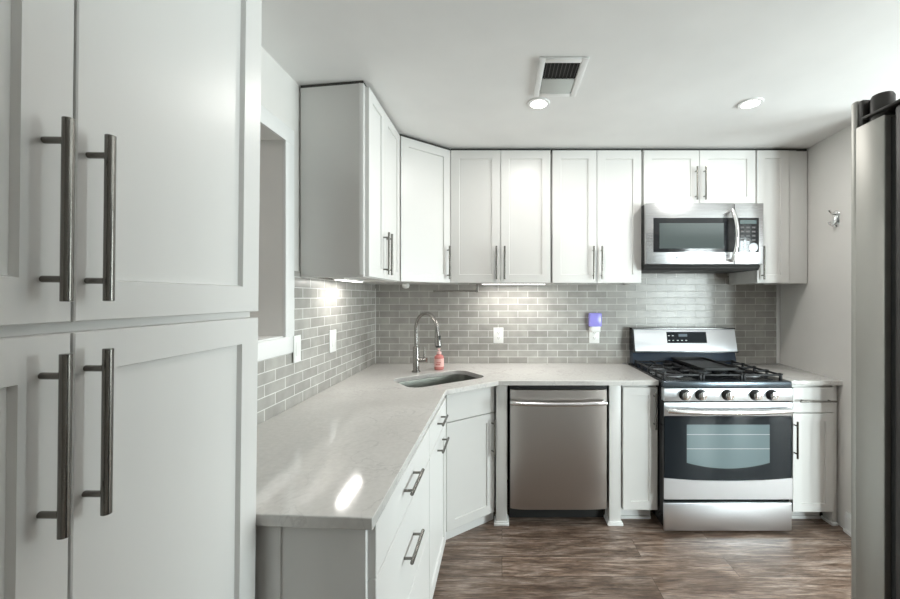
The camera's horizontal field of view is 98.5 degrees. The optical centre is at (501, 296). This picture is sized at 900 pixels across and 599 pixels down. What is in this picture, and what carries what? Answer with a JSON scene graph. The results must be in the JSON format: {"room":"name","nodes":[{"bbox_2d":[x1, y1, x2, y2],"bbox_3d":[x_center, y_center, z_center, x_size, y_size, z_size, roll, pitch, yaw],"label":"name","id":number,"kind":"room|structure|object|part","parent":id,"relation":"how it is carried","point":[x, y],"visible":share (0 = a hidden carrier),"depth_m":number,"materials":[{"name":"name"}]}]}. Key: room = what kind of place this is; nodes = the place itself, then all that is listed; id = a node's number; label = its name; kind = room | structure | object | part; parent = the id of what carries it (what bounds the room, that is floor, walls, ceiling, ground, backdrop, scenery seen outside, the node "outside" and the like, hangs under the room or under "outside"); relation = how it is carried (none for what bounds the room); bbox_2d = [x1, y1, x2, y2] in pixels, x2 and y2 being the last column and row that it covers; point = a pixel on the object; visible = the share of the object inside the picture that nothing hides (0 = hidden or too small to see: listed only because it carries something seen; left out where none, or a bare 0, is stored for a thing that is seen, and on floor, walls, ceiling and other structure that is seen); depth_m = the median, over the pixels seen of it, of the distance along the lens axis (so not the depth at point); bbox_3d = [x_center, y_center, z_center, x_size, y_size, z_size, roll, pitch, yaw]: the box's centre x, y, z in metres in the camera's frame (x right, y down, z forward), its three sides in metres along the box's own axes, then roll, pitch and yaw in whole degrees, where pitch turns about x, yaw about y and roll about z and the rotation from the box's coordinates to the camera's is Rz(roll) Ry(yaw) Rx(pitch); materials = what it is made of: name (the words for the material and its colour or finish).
{"room":"kitchen","nodes":[
{"label":"kitchen","id":0,"kind":"room"},
{"bbox_2d":[250,46,300,335],"bbox_3d":[-1.075,0.196,0.613,0.150,2.478,4.825,0,0,0],"label":"wall","id":1,"kind":"structure","parent":0,"point":[280,94],"depth_m":1.76,"materials":[{"name":"white paint"}]},
{"bbox_2d":[258,336,282,341],"bbox_3d":[-1.084,0.181,1.389,0.172,0.007,0.737,0,0,0],"label":"trim","id":2,"kind":"structure","parent":1,"relation":"attached to","point":[260,338],"depth_m":1.69,"materials":[{"name":"white paint"}]},
{"bbox_2d":[258,105,293,360],"bbox_3d":[-0.993,-0.264,1.389,0.014,1.049,0.881,0,0,0],"label":"trim","id":3,"kind":"structure","parent":1,"relation":"attached to","point":[267,349],"depth_m":1.76,"materials":[{"name":"white paint"}]},
{"bbox_2d":[257,271,374,424],"bbox_3d":[-0.996,0.197,1.992,0.008,0.644,2.064,0,0,0],"label":"tile backsplash","id":4,"kind":"structure","parent":1,"relation":"attached to","point":[321,305],"depth_m":2.09,"materials":[{"name":"grey tile"}]},
{"bbox_2d":[293,335,300,362],"bbox_3d":[-0.981,0.248,1.846,0.008,0.128,0.062,0,0,0],"label":"light switch","id":5,"kind":"object","parent":4,"relation":"attached to","point":[296,339],"visible":1,"depth_m":1.84,"materials":[{"name":"white plastic"}]},
{"bbox_2d":[329,329,335,352],"bbox_3d":[-0.987,0.257,2.250,0.008,0.128,0.085,0,0,0],"label":"light switch","id":6,"kind":"object","parent":4,"relation":"attached to","point":[332,333],"visible":1,"depth_m":2.23,"materials":[{"name":"white plastic"}]},
{"bbox_2d":[301,81,399,281],"bbox_3d":[-0.799,-0.569,2.142,0.383,0.946,0.591,0,0,0],"label":"upper cabinet","id":7,"kind":"object","parent":1,"relation":"attached to","point":[350,147],"visible":0.98,"depth_m":1.88,"materials":[{"name":"white paint"}]},
{"bbox_2d":[333,277,363,281],"bbox_3d":[-0.882,-0.099,2.230,0.065,0.016,0.300,0,0,0],"label":"light","id":8,"kind":"object","parent":7,"relation":"attached to","point":[334,278],"visible":1,"depth_m":2.13,"materials":[{"name":"white plastic"}]},
{"bbox_3d":[-0.654,-0.560,1.993,0.020,0.922,0.250,0,0,0],"label":"door","id":9,"kind":"part","parent":7,"relation":"part of","materials":[{"name":"white paint"}]},
{"bbox_3d":[-0.626,-0.237,2.092,0.036,0.230,0.012,0,0,0],"label":"handle","id":10,"kind":"part","parent":7,"relation":"part of","materials":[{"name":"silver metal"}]},
{"bbox_3d":[-0.626,-0.237,2.150,0.036,0.230,0.012,0,0,0],"label":"handle","id":11,"kind":"part","parent":7,"relation":"part of","materials":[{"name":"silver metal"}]},
{"bbox_3d":[-0.654,-0.560,2.275,0.020,0.922,0.306,0,0,0],"label":"door","id":12,"kind":"part","parent":7,"relation":"part of","materials":[{"name":"white paint"}]},
{"bbox_2d":[375,289,375,362],"bbox_3d":[-0.990,0.227,3.015,0.003,0.584,0.003,0,0,0],"label":"trim","id":13,"kind":"structure","parent":1,"relation":"attached to","point":[375,289],"depth_m":3.01,"materials":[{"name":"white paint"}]},
{"bbox_2d":[261,0,899,151],"bbox_3d":[1.350,-1.093,0.613,7.900,0.100,5.025,0,0,0],"label":"ceiling","id":14,"kind":"structure","parent":0,"point":[451,74],"depth_m":1.70,"materials":[{"name":"paint"}]},
{"bbox_2d":[527,97,549,108],"bbox_3d":[0.197,-1.039,2.070,0.124,0.006,0.124,0,0,0],"label":"recessed light","id":15,"kind":"object","parent":14,"relation":"in","point":[538,102],"visible":1,"depth_m":2.06,"materials":[{"name":"white paint"}]},
{"bbox_2d":[531,100,546,107],"bbox_3d":[0.197,-1.036,2.070,0.087,0.001,0.087,0,0,0],"label":"diffuser","id":16,"kind":"object","parent":15,"relation":"attached to","point":[534,103],"depth_m":2.06,"materials":[{"name":"white plastic"}]},
{"bbox_2d":[533,57,588,96],"bbox_3d":[0.269,-1.037,1.827,0.218,0.012,0.317,0,0,0],"label":"ceiling vent","id":17,"kind":"object","parent":14,"relation":"in","point":[555,76],"visible":1,"depth_m":1.81,"materials":[{"name":"white paint"}]},
{"bbox_2d":[737,97,763,108],"bbox_3d":[1.335,-1.039,2.070,0.124,0.006,0.124,0,0,0],"label":"recessed light","id":18,"kind":"object","parent":14,"relation":"in","point":[749,103],"visible":1,"depth_m":2.06,"materials":[{"name":"white paint"}]},
{"bbox_2d":[741,100,759,107],"bbox_3d":[1.335,-1.036,2.070,0.087,0.001,0.087,0,0,0],"label":"diffuser","id":19,"kind":"object","parent":18,"relation":"attached to","point":[745,103],"depth_m":2.06,"materials":[{"name":"white plastic"}]},
{"bbox_2d":[494,273,778,479],"bbox_3d":[1.350,0.196,3.085,7.900,2.478,0.120,0,0,0],"label":"wall","id":20,"kind":"structure","parent":0,"point":[727,273],"depth_m":3.02,"materials":[{"name":"white paint"}]},
{"bbox_2d":[358,134,451,283],"bbox_3d":[-0.672,-0.571,2.728,0.638,0.943,0.576,0,0,0],"label":"upper cabinet","id":21,"kind":"object","parent":20,"relation":"attached to","point":[425,167],"visible":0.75,"depth_m":2.56,"materials":[{"name":"white paint"}]},
{"bbox_2d":[402,283,409,288],"bbox_3d":[-0.675,-0.080,2.700,0.052,0.040,0.052,0,0,0],"label":"puck light","id":22,"kind":"object","parent":21,"relation":"attached to","point":[404,285],"visible":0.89,"depth_m":2.68,"materials":[{"name":"white plastic"}]},
{"bbox_3d":[-0.506,-0.560,2.569,0.374,0.922,0.020,0,0,-41],"label":"door","id":23,"kind":"part","parent":21,"relation":"part of","materials":[{"name":"white paint"}]},
{"bbox_3d":[-0.367,-0.237,2.652,0.012,0.230,0.036,0,0,-41],"label":"handle","id":24,"kind":"part","parent":21,"relation":"part of","materials":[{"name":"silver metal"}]},
{"bbox_2d":[451,149,550,284],"bbox_3d":[-0.009,-0.569,2.830,0.703,0.946,0.374,0,0,0],"label":"upper cabinet","id":25,"kind":"object","parent":20,"relation":"attached to","point":[500,198],"visible":0.97,"depth_m":2.69,"materials":[{"name":"white paint"}]},
{"bbox_2d":[433,284,480,291],"bbox_3d":[-0.325,-0.064,2.800,0.350,0.062,0.030,0,0,0],"label":"towel rail","id":26,"kind":"object","parent":25,"relation":"attached to","point":[476,290],"visible":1,"depth_m":2.79,"materials":[{"name":"silver metal"}]},
{"bbox_3d":[-0.340,-0.043,2.800,0.320,0.012,0.012,0,0,0],"label":"rail","id":27,"kind":"part","parent":26,"relation":"part of","materials":[{"name":"silver metal"}]},
{"bbox_3d":[-0.184,-0.560,2.689,0.345,0.922,0.020,0,0,0],"label":"door","id":28,"kind":"part","parent":25,"relation":"part of","materials":[{"name":"white paint"}]},
{"bbox_3d":[-0.038,-0.237,2.661,0.012,0.230,0.036,0,0,0],"label":"handle","id":29,"kind":"part","parent":25,"relation":"part of","materials":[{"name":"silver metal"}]},
{"bbox_3d":[0.019,-0.237,2.661,0.012,0.230,0.036,0,0,0],"label":"handle","id":30,"kind":"part","parent":25,"relation":"part of","materials":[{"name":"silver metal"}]},
{"bbox_2d":[481,283,545,284],"bbox_3d":[0.085,-0.099,2.825,0.470,0.016,0.070,0,0,0],"label":"light","id":31,"kind":"object","parent":25,"relation":"attached to","point":[481,283],"visible":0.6,"depth_m":2.79,"materials":[{"name":"white plastic"}]},
{"bbox_2d":[482,284,544,284],"bbox_3d":[0.085,-0.092,2.825,0.454,0.002,0.054,0,0,0],"label":"diffuser","id":32,"kind":"object","parent":31,"relation":"attached to","point":[482,284],"depth_m":2.80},
{"bbox_3d":[0.165,-0.560,2.689,0.346,0.922,0.020,0,0,0],"label":"door","id":33,"kind":"part","parent":25,"relation":"part of","materials":[{"name":"white paint"}]},
{"bbox_2d":[375,274,775,362],"bbox_3d":[0.579,0.102,3.021,3.142,0.834,0.008,0,0,0],"label":"tile backsplash","id":34,"kind":"structure","parent":20,"relation":"attached to","point":[546,323],"depth_m":3.02,"materials":[{"name":"grey tile"}]},
{"bbox_2d":[493,328,502,342],"bbox_3d":[-0.028,0.300,3.013,0.078,0.122,0.008,0,0,0],"label":"wall outlet","id":35,"kind":"object","parent":34,"relation":"attached to","point":[497,332],"visible":1,"depth_m":3.01,"materials":[{"name":"white plastic"}]},
{"bbox_2d":[589,328,598,342],"bbox_3d":[0.722,0.300,3.013,0.080,0.122,0.008,0,0,0],"label":"wall outlet","id":36,"kind":"object","parent":34,"relation":"attached to","point":[593,336],"visible":0.78,"depth_m":3.01,"materials":[{"name":"white plastic"}]},
{"bbox_2d":[588,313,601,331],"bbox_3d":[0.723,0.198,2.982,0.103,0.150,0.052,0,0,0],"label":"air freshener","id":37,"kind":"object","parent":36,"relation":"attached to","point":[594,319],"visible":1,"depth_m":2.96,"materials":[{"name":"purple plastic"}]},
{"bbox_2d":[547,149,640,284],"bbox_3d":[0.661,-0.569,2.830,0.627,0.946,0.374,0,0,0],"label":"upper cabinet","id":38,"kind":"object","parent":20,"relation":"attached to","point":[595,194],"visible":0.97,"depth_m":2.69,"materials":[{"name":"white paint"}]},
{"bbox_3d":[0.506,-0.560,2.689,0.307,0.922,0.020,0,0,0],"label":"door","id":39,"kind":"part","parent":38,"relation":"part of","materials":[{"name":"white paint"}]},
{"bbox_3d":[0.633,-0.237,2.661,0.012,0.230,0.036,0,0,0],"label":"handle","id":40,"kind":"part","parent":38,"relation":"part of","materials":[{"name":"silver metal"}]},
{"bbox_3d":[0.690,-0.237,2.661,0.012,0.230,0.036,0,0,0],"label":"handle","id":41,"kind":"part","parent":38,"relation":"part of","materials":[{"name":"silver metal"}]},
{"bbox_3d":[0.817,-0.560,2.689,0.308,0.922,0.020,0,0,0],"label":"door","id":42,"kind":"part","parent":38,"relation":"part of","materials":[{"name":"white paint"}]},
{"bbox_2d":[641,149,754,205],"bbox_3d":[1.376,-0.840,2.830,0.786,0.405,0.374,0,0,0],"label":"upper cabinet","id":43,"kind":"object","parent":20,"relation":"attached to","point":[667,175],"visible":0.79,"depth_m":2.69,"materials":[{"name":"white paint"}]},
{"bbox_3d":[1.180,-0.831,2.689,0.385,0.381,0.020,0,0,0],"label":"door","id":44,"kind":"part","parent":43,"relation":"part of","materials":[{"name":"white paint"}]},
{"bbox_3d":[1.345,-0.785,2.661,0.012,0.230,0.036,0,0,0],"label":"handle","id":45,"kind":"part","parent":43,"relation":"part of","materials":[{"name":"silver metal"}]},
{"bbox_2d":[641,203,762,273],"bbox_3d":[1.360,-0.406,2.766,0.790,0.450,0.492,0,0,0],"label":"microwave","id":46,"kind":"object","parent":43,"relation":"attached to","point":[676,238],"visible":0.99,"depth_m":2.58,"materials":[{"name":"silver metal"}]},
{"bbox_3d":[1.262,-0.425,2.599,0.594,0.410,0.035,0,0,0],"label":"door","id":47,"kind":"part","parent":46,"relation":"part of","materials":[{"name":"silver metal"}]},
{"bbox_3d":[1.286,-0.415,2.580,0.543,0.231,0.002,0,0,0],"label":"door glass","id":48,"kind":"part","parent":46,"relation":"part of","materials":[{"name":"black glass"}]},
{"bbox_3d":[1.537,-0.410,2.550,0.033,0.352,0.067,0,0,-23],"label":"handle","id":49,"kind":"part","parent":46,"relation":"part of","materials":[{"name":"silver metal"}]},
{"bbox_3d":[1.658,-0.425,2.599,0.194,0.410,0.035,0,0,0],"label":"control panel","id":50,"kind":"part","parent":46,"relation":"part of","materials":[{"name":"silver metal"}]},
{"bbox_3d":[1.404,-0.785,2.661,0.012,0.230,0.036,0,0,0],"label":"handle","id":51,"kind":"part","parent":43,"relation":"part of","materials":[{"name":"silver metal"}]},
{"bbox_3d":[1.570,-0.831,2.689,0.389,0.381,0.020,0,0,0],"label":"door","id":52,"kind":"part","parent":43,"relation":"part of","materials":[{"name":"white paint"}]},
{"bbox_2d":[729,149,806,284],"bbox_3d":[1.959,-0.569,2.829,0.364,0.946,0.373,0,0,0],"label":"upper cabinet","id":53,"kind":"object","parent":20,"relation":"attached to","point":[780,174],"visible":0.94,"depth_m":2.69,"materials":[{"name":"white paint"}]},
{"bbox_3d":[1.806,-0.237,2.661,0.012,0.230,0.036,0,0,0],"label":"handle","id":54,"kind":"part","parent":53,"relation":"part of","materials":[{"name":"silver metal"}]},
{"bbox_3d":[1.887,-0.560,2.689,0.220,0.922,0.020,0,0,0],"label":"door","id":55,"kind":"part","parent":53,"relation":"part of","materials":[{"name":"white paint"}]},
{"bbox_2d":[776,285,779,362],"bbox_3d":[2.163,0.212,3.019,0.026,0.614,0.012,0,0,0],"label":"trim","id":56,"kind":"structure","parent":20,"relation":"attached to","point":[777,286],"depth_m":3.01,"materials":[{"name":"white paint"}]},
{"bbox_2d":[433,480,850,598],"bbox_3d":[1.350,1.475,0.613,7.900,0.080,5.025,0,0,0],"label":"floor","id":57,"kind":"structure","parent":0,"point":[529,557],"depth_m":2.09,"materials":[{"name":"brown wood"}]},
{"bbox_2d":[0,0,261,598],"bbox_3d":[-0.758,0.206,0.518,0.427,2.455,0.797,1,0,0],"label":"pantry cabinet","id":58,"kind":"object","parent":57,"relation":"on","point":[130,129],"visible":1,"depth_m":0.60,"materials":[{"name":"white paint"}]},
{"bbox_3d":[-0.597,0.684,0.322,0.020,1.272,0.394,1,0,0],"label":"door","id":59,"kind":"part","parent":58,"relation":"part of","materials":[{"name":"white paint"}]},
{"bbox_3d":[-0.584,-0.485,0.322,0.020,1.038,0.394,1,0,0],"label":"door","id":60,"kind":"part","parent":58,"relation":"part of","materials":[{"name":"white paint"}]},
{"bbox_3d":[-0.563,0.187,0.485,0.036,0.231,0.012,1,0,0],"label":"handle","id":61,"kind":"part","parent":58,"relation":"part of","materials":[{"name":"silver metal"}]},
{"bbox_3d":[-0.559,-0.110,0.485,0.036,0.231,0.012,1,0,0],"label":"handle","id":62,"kind":"part","parent":58,"relation":"part of","materials":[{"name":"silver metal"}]},
{"bbox_3d":[-0.563,0.187,0.537,0.036,0.231,0.012,1,0,0],"label":"handle","id":63,"kind":"part","parent":58,"relation":"part of","materials":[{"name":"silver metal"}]},
{"bbox_3d":[-0.559,-0.110,0.537,0.036,0.231,0.012,1,0,0],"label":"handle","id":64,"kind":"part","parent":58,"relation":"part of","materials":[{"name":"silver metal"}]},
{"bbox_3d":[-0.597,0.684,0.720,0.020,1.272,0.395,1,0,0],"label":"door","id":65,"kind":"part","parent":58,"relation":"part of","materials":[{"name":"white paint"}]},
{"bbox_3d":[-0.584,-0.485,0.720,0.020,1.038,0.395,1,0,0],"label":"door","id":66,"kind":"part","parent":58,"relation":"part of","materials":[{"name":"white paint"}]},
{"bbox_2d":[255,428,428,598],"bbox_3d":[-0.632,0.994,1.298,0.712,0.883,0.717,0,0,0],"label":"base cabinet","id":67,"kind":"object","parent":57,"relation":"on","point":[390,560],"visible":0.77,"depth_m":0.95,"materials":[{"name":"white paint"}]},
{"bbox_3d":[-0.322,0.853,1.306,0.020,0.299,0.699,0,0,0],"label":"drawer","id":68,"kind":"part","parent":67,"relation":"part of","materials":[{"name":"white paint"}]},
{"bbox_3d":[-0.322,0.630,1.306,0.020,0.135,0.699,0,0,0],"label":"drawer","id":69,"kind":"part","parent":67,"relation":"part of","materials":[{"name":"white paint"}]},
{"bbox_3d":[-0.294,0.833,1.290,0.036,0.012,0.170,0,0,0],"label":"handle","id":70,"kind":"part","parent":67,"relation":"part of","materials":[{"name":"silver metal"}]},
{"bbox_3d":[-0.294,0.617,1.290,0.036,0.012,0.170,0,0,0],"label":"handle","id":71,"kind":"part","parent":67,"relation":"part of","materials":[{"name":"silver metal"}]},
{"bbox_3d":[-0.322,1.183,1.306,0.020,0.353,0.699,0,0,0],"label":"drawer","id":72,"kind":"part","parent":67,"relation":"part of","materials":[{"name":"white paint"}]},
{"bbox_2d":[428,398,449,598],"bbox_3d":[-0.632,0.994,1.905,0.712,0.883,0.489,0,0,0],"label":"base cabinet","id":73,"kind":"object","parent":57,"relation":"on","point":[438,442],"visible":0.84,"depth_m":1.89,"materials":[{"name":"white paint"}]},
{"bbox_3d":[-0.322,0.626,1.905,0.020,0.127,0.482,0,0,0],"label":"drawer","id":74,"kind":"part","parent":73,"relation":"part of","materials":[{"name":"white paint"}]},
{"bbox_3d":[-0.322,1.028,1.905,0.020,0.665,0.482,0,0,0],"label":"door","id":75,"kind":"part","parent":73,"relation":"part of","materials":[{"name":"white paint"}]},
{"bbox_3d":[-0.294,0.613,1.915,0.036,0.012,0.150,0,0,0],"label":"handle","id":76,"kind":"part","parent":73,"relation":"part of","materials":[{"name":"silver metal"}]},
{"bbox_3d":[-0.294,0.743,1.935,0.036,0.012,0.190,0,0,0],"label":"handle","id":77,"kind":"part","parent":73,"relation":"part of","materials":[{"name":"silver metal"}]},
{"bbox_2d":[445,386,495,539],"bbox_3d":[-0.420,0.994,2.377,0.760,0.883,0.446,0,0,0],"label":"base cabinet","id":78,"kind":"object","parent":57,"relation":"on","point":[471,420],"visible":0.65,"depth_m":2.35,"materials":[{"name":"white paint"}]},
{"bbox_3d":[-0.191,0.646,2.353,0.345,0.167,0.020,0,0,-38],"label":"drawer","id":79,"kind":"part","parent":78,"relation":"part of","materials":[{"name":"white paint"}]},
{"bbox_3d":[-0.242,1.404,2.349,0.099,0.062,0.462,0,0,41],"label":"trim","id":80,"kind":"part","parent":78,"relation":"part of","materials":[{"name":"white paint"}]},
{"bbox_3d":[-0.054,0.885,2.423,0.012,0.230,0.036,0,0,-38],"label":"handle","id":81,"kind":"part","parent":78,"relation":"part of","materials":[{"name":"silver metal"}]},
{"bbox_2d":[494,385,508,525],"bbox_3d":[-0.003,0.994,2.455,0.094,0.883,0.090,0,0,0],"label":"post","id":82,"kind":"object","parent":57,"relation":"on","point":[501,518],"visible":0.88,"depth_m":2.42,"materials":[{"name":"white paint"}]},
{"bbox_2d":[508,385,607,516],"bbox_3d":[0.354,0.995,2.660,0.612,0.880,0.656,0,0,0],"label":"dishwasher","id":83,"kind":"object","parent":57,"relation":"on","point":[557,434],"visible":1,"depth_m":2.39,"materials":[{"name":"silver metal"}]},
{"bbox_3d":[0.354,1.385,2.515,0.612,0.100,0.015,0,0,0],"label":"kick plate","id":84,"kind":"part","parent":83,"relation":"part of","materials":[{"name":"black metal"}]},
{"bbox_3d":[0.347,0.654,2.367,0.597,0.034,0.070,0,0,0],"label":"handle","id":85,"kind":"part","parent":83,"relation":"part of","materials":[{"name":"silver metal"}]},
{"bbox_2d":[604,385,656,525],"bbox_3d":[0.818,0.994,2.692,0.310,0.883,0.642,0,0,0],"label":"base cabinet","id":86,"kind":"object","parent":57,"relation":"on","point":[631,409],"visible":0.84,"depth_m":2.42,"materials":[{"name":"white paint"}]},
{"bbox_2d":[256,363,658,529],"bbox_3d":[-0.012,0.535,1.965,1.974,0.030,2.118,0,0,0],"label":"countertop","id":87,"kind":"structure","parent":86,"relation":"on","point":[335,458],"depth_m":1.48,"materials":[{"name":"stone"}]},
{"bbox_2d":[412,311,441,372],"bbox_3d":[-0.505,0.309,2.614,0.281,0.422,0.081,0,0,39],"label":"faucet","id":88,"kind":"object","parent":87,"relation":"on","point":[416,359],"visible":1,"depth_m":2.65,"materials":[{"name":"silver metal"}]},
{"bbox_3d":[-0.550,0.400,2.667,0.057,0.100,0.030,0,0,7],"label":"lever","id":89,"kind":"part","parent":88,"relation":"part of","materials":[{"name":"silver metal"}]},
{"bbox_2d":[398,374,477,387],"bbox_3d":[-0.402,0.647,2.478,0.572,0.192,0.368,0,0,-38],"label":"sink","id":90,"kind":"object","parent":87,"relation":"in","point":[439,380],"visible":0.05,"depth_m":2.65,"materials":[{"name":"silver metal"}]},
{"bbox_2d":[434,348,443,369],"bbox_3d":[-0.452,0.445,2.765,0.069,0.150,0.070,0,0,0],"label":"soap bottle","id":91,"kind":"object","parent":87,"relation":"on","point":[438,359],"visible":1,"depth_m":2.74,"materials":[{"name":"pink plastic"}]},
{"bbox_3d":[0.712,0.994,2.467,0.073,0.883,0.091,0,0,0],"label":"corner post","id":92,"kind":"part","parent":86,"relation":"part of","materials":[{"name":"white paint"}]},
{"bbox_3d":[0.866,0.949,2.417,0.215,0.767,0.020,0,0,0],"label":"door","id":93,"kind":"part","parent":86,"relation":"part of","materials":[{"name":"white paint"}]},
{"bbox_3d":[0.950,0.705,2.389,0.012,0.230,0.036,0,0,0],"label":"handle","id":94,"kind":"part","parent":86,"relation":"part of","materials":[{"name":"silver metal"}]},
{"bbox_2d":[628,327,793,530],"bbox_3d":[1.375,0.836,2.628,0.797,1.199,0.744,0,0,0],"label":"range","id":95,"kind":"object","parent":57,"relation":"on","point":[724,438],"visible":0.84,"depth_m":2.32,"materials":[{"name":"silver metal"}]},
{"bbox_2d":[672,357,737,370],"bbox_3d":[1.392,0.461,2.675,0.250,0.020,0.450,0,0,0],"label":"griddle","id":96,"kind":"object","parent":95,"relation":"on","point":[700,363],"visible":1,"depth_m":2.64,"materials":[{"name":"black metal"}]},
{"bbox_2d":[628,363,783,382],"bbox_3d":[1.365,0.522,2.670,0.776,0.023,0.630,0,0,0],"label":"cooktop","id":97,"kind":"object","parent":95,"relation":"in","point":[660,378],"depth_m":2.44,"materials":[{"name":"black metal"}]},
{"bbox_3d":[1.357,0.589,2.304,0.056,0.056,0.028,0,0,0],"label":"knob","id":98,"kind":"part","parent":95,"relation":"part of","materials":[{"name":"black plastic"}]},
{"bbox_3d":[1.365,0.590,2.342,0.776,0.078,0.046,0,0,0],"label":"control panel","id":99,"kind":"part","parent":95,"relation":"part of","materials":[{"name":"silver metal"}]},
{"bbox_3d":[1.365,1.328,2.333,0.772,0.170,0.021,0,0,0],"label":"storage drawer","id":100,"kind":"part","parent":95,"relation":"part of","materials":[{"name":"silver metal"}]},
{"bbox_3d":[1.365,0.927,2.336,0.776,0.585,0.017,0,0,0],"label":"oven door","id":101,"kind":"part","parent":95,"relation":"part of","materials":[{"name":"silver metal"}]},
{"bbox_3d":[1.365,0.677,2.324,0.774,0.081,0.005,0,0,0],"label":"panel","id":102,"kind":"part","parent":95,"relation":"part of","materials":[{"name":"silver metal"}]},
{"bbox_3d":[1.365,0.912,2.325,0.768,0.386,0.003,0,0,0],"label":"door glass","id":103,"kind":"part","parent":95,"relation":"part of","materials":[{"name":"black glass"}]},
{"bbox_3d":[1.365,1.156,2.324,0.774,0.128,0.005,0,0,0],"label":"panel","id":104,"kind":"part","parent":95,"relation":"part of","materials":[{"name":"silver metal"}]},
{"bbox_3d":[1.356,0.679,2.289,0.746,0.039,0.067,0,0,0],"label":"handle","id":105,"kind":"part","parent":95,"relation":"part of","materials":[{"name":"silver metal"}]},
{"bbox_3d":[1.525,0.589,2.304,0.056,0.056,0.028,0,0,0],"label":"knob","id":106,"kind":"part","parent":95,"relation":"part of","materials":[{"name":"black plastic"}]},
{"bbox_3d":[1.623,0.589,2.304,0.056,0.056,0.028,0,0,0],"label":"knob","id":107,"kind":"part","parent":95,"relation":"part of","materials":[{"name":"black plastic"}]},
{"bbox_2d":[789,385,837,525],"bbox_3d":[1.962,0.994,2.692,0.293,0.883,0.642,0,0,0],"label":"base cabinet","id":108,"kind":"object","parent":57,"relation":"on","point":[814,417],"visible":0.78,"depth_m":2.41,"materials":[{"name":"white paint"}]},
{"bbox_2d":[736,364,841,384],"bbox_3d":[1.985,0.535,2.704,0.386,0.030,0.624,0,0,0],"label":"countertop","id":109,"kind":"structure","parent":108,"relation":"on","point":[797,376],"depth_m":2.55,"materials":[{"name":"stone"}]},
{"bbox_3d":[1.826,0.885,2.389,0.012,0.230,0.036,0,0,0],"label":"handle","id":110,"kind":"part","parent":108,"relation":"part of","materials":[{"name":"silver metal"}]},
{"bbox_3d":[1.947,0.643,2.417,0.256,0.157,0.020,0,0,0],"label":"drawer","id":111,"kind":"part","parent":108,"relation":"part of","materials":[{"name":"white paint"}]},
{"bbox_3d":[1.947,1.037,2.417,0.256,0.616,0.020,0,0,0],"label":"door","id":112,"kind":"part","parent":108,"relation":"part of","materials":[{"name":"white paint"}]},
{"bbox_3d":[1.956,0.646,2.389,0.225,0.012,0.036,0,0,0],"label":"handle","id":113,"kind":"part","parent":108,"relation":"part of","materials":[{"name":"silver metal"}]},
{"bbox_3d":[2.094,0.994,2.461,0.028,0.883,0.074,0,0,0],"label":"corner post","id":114,"kind":"part","parent":108,"relation":"part of","materials":[{"name":"white paint"}]},
{"bbox_2d":[851,91,899,598],"bbox_3d":[1.177,0.513,0.458,0.887,1.843,0.877,0,0,0],"label":"refrigerator","id":115,"kind":"object","parent":57,"relation":"on","point":[875,122],"visible":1,"depth_m":0.76,"materials":[{"name":"grey metal"}]},
{"bbox_2d":[779,125,850,527],"bbox_3d":[2.194,0.196,2.562,0.119,2.478,0.942,0,0,6],"label":"wall","id":116,"kind":"structure","parent":0,"point":[815,315],"depth_m":2.50,"materials":[{"name":"white paint"}]},
{"bbox_2d":[828,209,839,226],"bbox_3d":[2.093,-0.498,2.437,0.061,0.111,0.048,0,0,-6],"label":"wall hook","id":117,"kind":"object","parent":116,"relation":"attached to","point":[836,214],"visible":1,"depth_m":2.43,"materials":[{"name":"silver metal"}]},
{"bbox_2d":[843,511,850,536],"bbox_3d":[2.090,1.373,2.231,0.022,0.125,0.261,0,0,6],"label":"baseboard","id":118,"kind":"structure","parent":116,"relation":"attached to","point":[847,517],"depth_m":2.34,"materials":[{"name":"white paint"}]}
]}

